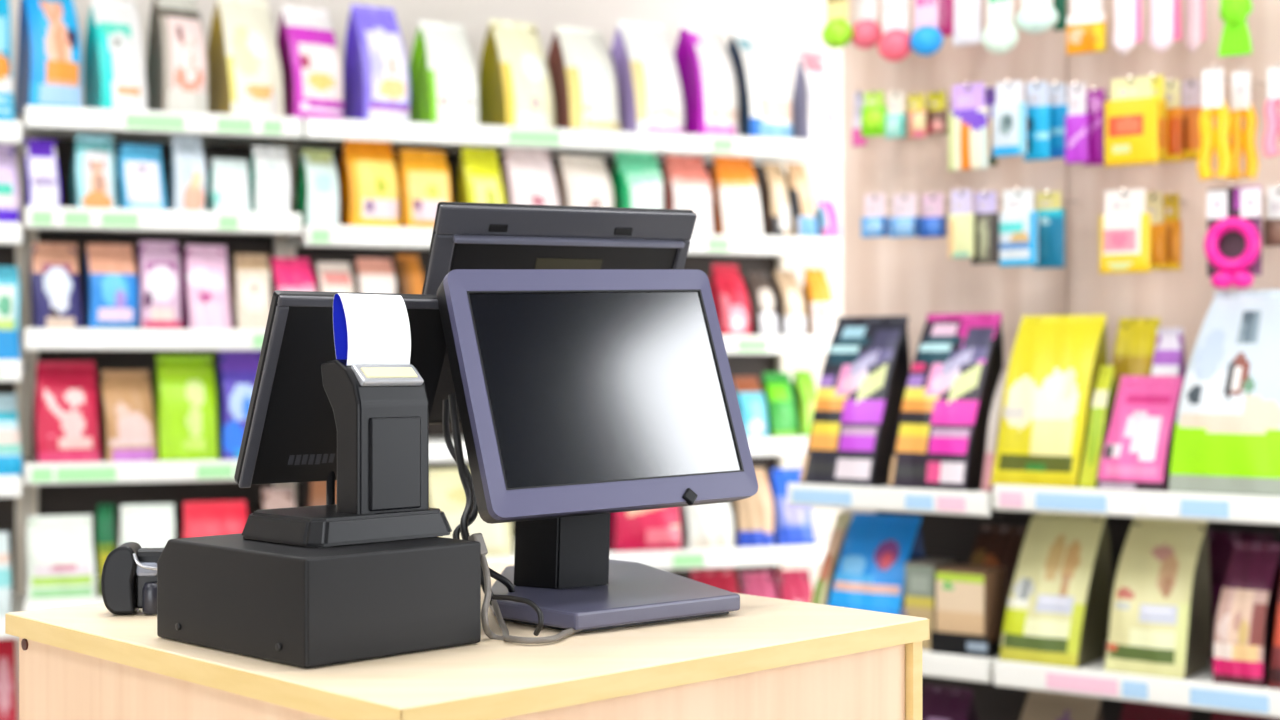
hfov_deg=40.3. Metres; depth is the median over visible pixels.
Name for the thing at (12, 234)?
shelving unit
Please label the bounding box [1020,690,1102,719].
bag
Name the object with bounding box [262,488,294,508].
bag
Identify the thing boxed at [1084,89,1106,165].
pack
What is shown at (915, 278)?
shelving unit
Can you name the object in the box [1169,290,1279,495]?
bag
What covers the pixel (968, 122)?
pack
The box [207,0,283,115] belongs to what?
bag
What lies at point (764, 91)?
bag
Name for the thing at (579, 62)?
bag
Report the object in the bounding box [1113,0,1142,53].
toy
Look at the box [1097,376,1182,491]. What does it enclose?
bag
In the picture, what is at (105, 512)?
bag
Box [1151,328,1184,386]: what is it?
bag
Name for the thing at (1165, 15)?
toy
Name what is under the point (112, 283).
bag
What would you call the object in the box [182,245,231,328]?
bag
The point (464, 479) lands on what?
cable
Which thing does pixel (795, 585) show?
bag
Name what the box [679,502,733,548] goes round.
bag
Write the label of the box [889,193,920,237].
pack
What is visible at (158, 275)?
bag
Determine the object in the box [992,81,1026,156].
pack
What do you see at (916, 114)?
pack
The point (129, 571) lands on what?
handheld device
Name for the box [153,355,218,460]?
bag
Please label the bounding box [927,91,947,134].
pack
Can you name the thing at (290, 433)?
monitor
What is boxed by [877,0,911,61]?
toy
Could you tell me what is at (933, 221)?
pack
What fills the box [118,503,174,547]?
bag
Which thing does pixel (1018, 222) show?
pack
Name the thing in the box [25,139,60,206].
bag
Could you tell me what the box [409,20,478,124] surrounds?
bag
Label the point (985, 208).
pack
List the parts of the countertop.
panel, cash drawer, panel, corner post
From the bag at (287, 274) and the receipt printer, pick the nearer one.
the receipt printer
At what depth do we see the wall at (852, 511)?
4.72 m
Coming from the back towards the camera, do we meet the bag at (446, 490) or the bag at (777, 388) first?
the bag at (777, 388)
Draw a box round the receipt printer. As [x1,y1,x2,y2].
[241,293,451,547]
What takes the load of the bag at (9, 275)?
on the shelving unit at (12, 234)
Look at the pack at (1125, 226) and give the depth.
3.90 m
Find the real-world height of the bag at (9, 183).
0.230 m
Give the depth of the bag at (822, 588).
4.27 m
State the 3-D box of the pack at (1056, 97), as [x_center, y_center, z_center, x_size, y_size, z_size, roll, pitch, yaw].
[0.986,-0.565,4.123,0.054,0.175,0.022,0,0,35]
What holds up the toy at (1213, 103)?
hanging from the shelving unit at (1183, 298)
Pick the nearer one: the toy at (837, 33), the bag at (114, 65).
the toy at (837, 33)
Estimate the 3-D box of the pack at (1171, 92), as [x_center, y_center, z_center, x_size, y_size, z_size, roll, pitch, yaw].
[1.208,-0.544,3.967,0.050,0.187,0.022,0,0,35]
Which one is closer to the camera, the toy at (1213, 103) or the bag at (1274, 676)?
the bag at (1274, 676)
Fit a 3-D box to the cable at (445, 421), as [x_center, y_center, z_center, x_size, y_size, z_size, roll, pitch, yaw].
[-0.184,0.148,1.822,0.050,0.212,0.128,0,0,-41]
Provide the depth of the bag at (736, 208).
5.54 m
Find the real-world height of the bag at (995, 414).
0.306 m
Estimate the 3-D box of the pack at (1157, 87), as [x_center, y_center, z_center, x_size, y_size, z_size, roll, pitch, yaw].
[1.165,-0.548,3.948,0.053,0.190,0.022,0,0,35]
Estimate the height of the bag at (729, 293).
0.232 m
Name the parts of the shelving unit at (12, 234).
shelf, shelf, shelf, shelf, shelf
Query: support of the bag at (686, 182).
on the shelving unit at (748, 355)
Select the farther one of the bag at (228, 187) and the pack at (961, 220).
the bag at (228, 187)
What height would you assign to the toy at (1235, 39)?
0.264 m
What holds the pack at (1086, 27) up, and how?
hanging from the shelving unit at (1183, 298)
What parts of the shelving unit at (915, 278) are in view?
shelf, panel, panel, shelf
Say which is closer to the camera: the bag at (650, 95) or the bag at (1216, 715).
the bag at (1216, 715)
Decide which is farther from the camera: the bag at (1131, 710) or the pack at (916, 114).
the pack at (916, 114)
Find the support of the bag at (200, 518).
on the shelving unit at (64, 488)
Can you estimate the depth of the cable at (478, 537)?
1.64 m
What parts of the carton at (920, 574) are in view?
box lid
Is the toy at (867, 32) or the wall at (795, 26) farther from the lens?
the wall at (795, 26)
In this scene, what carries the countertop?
on the floor
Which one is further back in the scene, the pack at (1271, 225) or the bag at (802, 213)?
the bag at (802, 213)
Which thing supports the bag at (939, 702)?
on the shelving unit at (915, 278)
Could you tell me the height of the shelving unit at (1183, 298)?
2.750 m
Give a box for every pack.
[852,91,866,146]
[861,91,886,136]
[861,193,888,237]
[885,91,906,138]
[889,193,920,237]
[905,93,926,138]
[919,193,946,237]
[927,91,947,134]
[936,0,952,35]
[948,82,988,170]
[948,189,974,258]
[953,0,981,46]
[971,191,998,264]
[984,87,997,165]
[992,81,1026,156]
[999,189,1037,266]
[1023,81,1050,160]
[1033,191,1064,268]
[1048,83,1067,158]
[1053,0,1066,30]
[1065,83,1088,163]
[1066,0,1106,54]
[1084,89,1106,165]
[1099,189,1150,273]
[1104,76,1158,166]
[1145,191,1164,269]
[1151,75,1166,159]
[1159,79,1182,162]
[1162,194,1181,269]
[1182,79,1201,160]
[1263,186,1279,246]
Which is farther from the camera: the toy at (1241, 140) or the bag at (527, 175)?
the bag at (527, 175)
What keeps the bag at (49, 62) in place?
on the shelving unit at (64, 488)
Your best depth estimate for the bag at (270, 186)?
5.08 m
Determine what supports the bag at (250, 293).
on the shelving unit at (64, 488)
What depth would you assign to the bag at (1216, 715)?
3.77 m
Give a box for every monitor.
[234,290,446,504]
[422,202,757,631]
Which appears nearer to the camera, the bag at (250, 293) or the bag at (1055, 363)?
the bag at (1055, 363)
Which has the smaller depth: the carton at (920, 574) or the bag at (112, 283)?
the carton at (920, 574)
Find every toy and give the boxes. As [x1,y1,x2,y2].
[822,0,852,48]
[851,0,881,48]
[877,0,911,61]
[910,0,942,55]
[982,0,1017,53]
[1015,0,1058,33]
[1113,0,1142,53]
[1148,0,1180,51]
[1185,0,1205,51]
[1197,68,1232,180]
[1204,186,1261,288]
[1218,0,1251,56]
[1230,70,1258,179]
[1262,67,1279,157]
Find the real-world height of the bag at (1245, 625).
0.285 m
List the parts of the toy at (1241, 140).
toy arm, toy arm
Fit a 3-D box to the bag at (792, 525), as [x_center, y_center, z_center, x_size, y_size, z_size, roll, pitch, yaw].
[0.476,0.465,5.524,0.125,0.239,0.117,0,0,-18]
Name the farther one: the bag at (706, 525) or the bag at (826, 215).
the bag at (826, 215)
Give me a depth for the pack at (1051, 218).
4.10 m
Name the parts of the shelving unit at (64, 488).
shelf, shelf, shelf, shelf, shelf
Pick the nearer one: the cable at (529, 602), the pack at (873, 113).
the cable at (529, 602)
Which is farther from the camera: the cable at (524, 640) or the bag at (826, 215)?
the bag at (826, 215)
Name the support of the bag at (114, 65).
on the shelving unit at (64, 488)
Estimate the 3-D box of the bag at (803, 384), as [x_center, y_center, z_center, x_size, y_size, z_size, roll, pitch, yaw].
[0.535,0.141,5.642,0.075,0.215,0.103,0,0,-26]
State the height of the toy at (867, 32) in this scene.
0.277 m
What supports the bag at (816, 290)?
on the shelving unit at (748, 355)
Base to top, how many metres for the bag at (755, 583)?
0.445 m
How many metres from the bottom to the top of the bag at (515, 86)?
0.346 m
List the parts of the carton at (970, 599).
box lid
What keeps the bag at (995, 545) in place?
on the shelving unit at (915, 278)
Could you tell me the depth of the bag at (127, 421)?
4.97 m
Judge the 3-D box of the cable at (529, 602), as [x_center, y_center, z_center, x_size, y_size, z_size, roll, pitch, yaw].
[-0.115,0.241,1.652,0.008,0.032,0.093,0,0,-34]
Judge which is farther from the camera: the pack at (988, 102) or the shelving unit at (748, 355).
the shelving unit at (748, 355)
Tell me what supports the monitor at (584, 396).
on the countertop
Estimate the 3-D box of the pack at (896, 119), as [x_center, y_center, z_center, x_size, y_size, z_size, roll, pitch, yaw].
[0.634,-0.607,4.320,0.055,0.114,0.028,0,0,35]
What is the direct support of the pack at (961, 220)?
hanging from the shelving unit at (915, 278)
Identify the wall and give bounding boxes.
[9,0,842,591]
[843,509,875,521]
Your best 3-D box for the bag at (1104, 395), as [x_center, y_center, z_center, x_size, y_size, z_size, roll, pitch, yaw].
[1.018,0.148,3.872,0.041,0.270,0.143,0,0,35]
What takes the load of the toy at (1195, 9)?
hanging from the shelving unit at (1183, 298)
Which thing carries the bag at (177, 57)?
on the shelving unit at (64, 488)
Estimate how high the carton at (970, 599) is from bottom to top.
0.162 m
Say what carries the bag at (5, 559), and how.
on the shelving unit at (12, 234)
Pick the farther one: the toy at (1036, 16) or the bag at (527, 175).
the bag at (527, 175)
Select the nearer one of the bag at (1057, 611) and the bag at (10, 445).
the bag at (1057, 611)
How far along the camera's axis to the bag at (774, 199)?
5.59 m
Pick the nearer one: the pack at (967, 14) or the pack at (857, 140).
the pack at (967, 14)
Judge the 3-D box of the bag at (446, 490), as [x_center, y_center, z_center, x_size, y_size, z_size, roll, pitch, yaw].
[-0.516,0.455,5.213,0.243,0.259,0.155,0,0,-18]
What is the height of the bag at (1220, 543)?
0.283 m
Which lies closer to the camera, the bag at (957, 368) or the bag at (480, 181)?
the bag at (957, 368)
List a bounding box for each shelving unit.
[0,120,25,719]
[24,105,301,610]
[285,117,840,592]
[787,0,1067,719]
[994,0,1279,719]
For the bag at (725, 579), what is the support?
on the shelving unit at (748, 355)
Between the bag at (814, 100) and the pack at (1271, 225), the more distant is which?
the bag at (814, 100)
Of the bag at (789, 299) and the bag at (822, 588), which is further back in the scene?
the bag at (789, 299)
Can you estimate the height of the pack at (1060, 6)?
0.239 m
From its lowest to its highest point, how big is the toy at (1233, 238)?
0.221 m
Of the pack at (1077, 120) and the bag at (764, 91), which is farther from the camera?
the bag at (764, 91)
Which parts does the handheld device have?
glossy trim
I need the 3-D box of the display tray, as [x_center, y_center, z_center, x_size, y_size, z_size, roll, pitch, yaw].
[0.783,0.649,4.051,0.143,0.050,0.201,0,0,35]
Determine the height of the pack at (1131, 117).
0.194 m
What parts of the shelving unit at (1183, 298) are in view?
shelf, shelf, panel, panel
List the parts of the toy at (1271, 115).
toy arm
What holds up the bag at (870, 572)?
on the shelving unit at (915, 278)
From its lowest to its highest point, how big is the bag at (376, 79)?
0.363 m
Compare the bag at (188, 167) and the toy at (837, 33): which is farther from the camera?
the bag at (188, 167)
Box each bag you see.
[0,0,14,120]
[0,144,18,221]
[0,266,20,359]
[0,394,21,475]
[0,532,11,615]
[0,638,17,719]
[14,0,81,115]
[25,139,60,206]
[26,514,95,599]
[29,243,82,327]
[32,361,100,462]
[71,134,116,207]
[84,0,147,109]
[84,244,137,327]
[97,504,114,595]
[100,370,156,461]
[117,144,166,209]
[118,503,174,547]
[137,241,181,328]
[146,0,207,112]
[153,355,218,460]
[169,135,205,210]
[181,500,247,537]
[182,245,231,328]
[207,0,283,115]
[208,158,250,211]
[216,350,260,459]
[230,254,270,328]
[250,146,290,212]
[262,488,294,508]
[271,258,315,299]
[277,5,342,121]
[297,149,338,227]
[307,480,336,505]
[315,262,354,292]
[341,140,400,226]
[343,4,409,121]
[354,258,396,293]
[395,254,423,293]
[397,149,450,227]
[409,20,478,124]
[429,468,511,555]
[459,147,505,203]
[479,19,554,127]
[501,148,559,205]
[546,25,620,130]
[557,155,613,206]
[609,507,680,551]
[610,20,684,133]
[612,151,663,208]
[663,155,713,233]
[674,23,739,135]
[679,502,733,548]
[690,569,738,592]
[710,156,763,235]
[710,264,750,334]
[727,30,793,137]
[729,468,773,546]
[732,376,768,436]
[740,571,776,597]
[745,272,779,334]
[760,163,790,235]
[761,372,798,436]
[769,468,814,545]
[772,270,805,334]
[776,569,812,602]
[785,163,817,236]
[792,51,838,139]
[792,370,816,435]
[799,316,909,486]
[802,268,833,334]
[811,512,851,604]
[815,200,840,237]
[828,513,923,613]
[888,313,1003,490]
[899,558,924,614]
[922,684,977,719]
[968,525,1027,613]
[981,358,1010,491]
[990,315,1107,487]
[1000,512,1111,667]
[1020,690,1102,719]
[1078,366,1115,487]
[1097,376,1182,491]
[1104,517,1210,678]
[1111,318,1160,395]
[1120,700,1191,719]
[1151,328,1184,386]
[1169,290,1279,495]
[1207,531,1274,658]
[1211,711,1279,719]
[1213,541,1279,687]
[1268,591,1279,688]
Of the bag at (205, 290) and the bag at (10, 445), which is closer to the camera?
the bag at (10, 445)
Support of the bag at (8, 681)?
on the shelving unit at (12, 234)
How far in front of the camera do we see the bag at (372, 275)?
5.21 m
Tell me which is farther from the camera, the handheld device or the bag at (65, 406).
the bag at (65, 406)
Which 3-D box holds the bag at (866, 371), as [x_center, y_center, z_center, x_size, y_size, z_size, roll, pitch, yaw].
[0.526,0.096,4.250,0.196,0.409,0.219,0,0,35]
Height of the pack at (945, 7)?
0.239 m
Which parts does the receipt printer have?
head panel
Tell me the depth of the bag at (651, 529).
5.32 m
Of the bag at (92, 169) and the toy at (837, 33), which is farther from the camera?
the bag at (92, 169)
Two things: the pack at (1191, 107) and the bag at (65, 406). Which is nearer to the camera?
the pack at (1191, 107)
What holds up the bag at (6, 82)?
on the shelving unit at (12, 234)
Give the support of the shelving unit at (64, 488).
on the floor
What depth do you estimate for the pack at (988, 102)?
4.24 m
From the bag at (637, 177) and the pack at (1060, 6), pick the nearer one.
the pack at (1060, 6)
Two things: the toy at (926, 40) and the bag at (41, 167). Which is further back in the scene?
the bag at (41, 167)
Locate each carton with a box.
[905,557,955,649]
[936,564,1005,641]
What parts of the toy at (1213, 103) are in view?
toy arm, toy arm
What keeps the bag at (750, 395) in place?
on the shelving unit at (748, 355)
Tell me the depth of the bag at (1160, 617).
3.79 m
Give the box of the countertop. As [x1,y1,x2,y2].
[5,533,929,719]
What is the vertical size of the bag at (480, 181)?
0.258 m
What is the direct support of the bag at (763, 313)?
on the shelving unit at (748, 355)
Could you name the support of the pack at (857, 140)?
hanging from the shelving unit at (915, 278)
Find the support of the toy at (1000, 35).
hanging from the shelving unit at (915, 278)
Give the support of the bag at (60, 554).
on the shelving unit at (64, 488)
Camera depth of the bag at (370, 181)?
5.18 m
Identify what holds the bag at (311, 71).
on the shelving unit at (748, 355)
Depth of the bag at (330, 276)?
5.17 m
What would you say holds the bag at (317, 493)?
on the shelving unit at (748, 355)
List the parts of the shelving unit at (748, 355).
shelf, shelf, shelf, shelf, shelf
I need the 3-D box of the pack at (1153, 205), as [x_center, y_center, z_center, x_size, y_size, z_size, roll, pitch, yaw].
[1.169,-0.294,3.970,0.048,0.178,0.022,0,0,35]
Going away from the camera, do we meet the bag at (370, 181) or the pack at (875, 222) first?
the pack at (875, 222)
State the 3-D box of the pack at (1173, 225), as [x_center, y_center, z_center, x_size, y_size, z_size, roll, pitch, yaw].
[1.228,-0.296,4.027,0.044,0.176,0.022,0,0,35]
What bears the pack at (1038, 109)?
hanging from the shelving unit at (1183, 298)
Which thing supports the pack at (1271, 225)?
hanging from the shelving unit at (1183, 298)
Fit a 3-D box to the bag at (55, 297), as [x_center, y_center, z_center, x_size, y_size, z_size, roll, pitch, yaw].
[-1.652,-0.208,4.930,0.131,0.248,0.118,0,0,-26]
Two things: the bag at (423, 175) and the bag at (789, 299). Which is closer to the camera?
the bag at (423, 175)
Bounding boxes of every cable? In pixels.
[442,399,514,591]
[448,394,492,604]
[468,533,502,639]
[491,600,580,643]
[492,594,543,635]
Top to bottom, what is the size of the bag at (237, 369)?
0.320 m
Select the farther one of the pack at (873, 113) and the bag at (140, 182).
the bag at (140, 182)
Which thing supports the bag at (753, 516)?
on the shelving unit at (748, 355)
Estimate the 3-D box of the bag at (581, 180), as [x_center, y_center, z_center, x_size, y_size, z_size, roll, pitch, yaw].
[-0.171,-0.512,5.416,0.165,0.246,0.121,0,0,-26]
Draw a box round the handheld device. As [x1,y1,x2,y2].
[101,542,163,614]
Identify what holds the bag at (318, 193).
on the shelving unit at (748, 355)
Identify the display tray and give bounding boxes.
[930,631,1001,657]
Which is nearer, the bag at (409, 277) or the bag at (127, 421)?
the bag at (127, 421)
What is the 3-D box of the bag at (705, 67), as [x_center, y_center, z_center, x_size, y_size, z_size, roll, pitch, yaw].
[0.204,-0.888,5.583,0.159,0.375,0.207,0,0,-32]
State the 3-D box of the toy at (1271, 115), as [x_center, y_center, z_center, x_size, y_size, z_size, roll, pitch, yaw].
[1.383,-0.535,3.771,0.072,0.193,0.032,0,0,35]
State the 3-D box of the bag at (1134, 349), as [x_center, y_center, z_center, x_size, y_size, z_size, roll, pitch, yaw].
[1.131,0.092,4.025,0.102,0.381,0.188,0,0,35]
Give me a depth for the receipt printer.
1.61 m
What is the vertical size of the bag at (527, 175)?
0.262 m

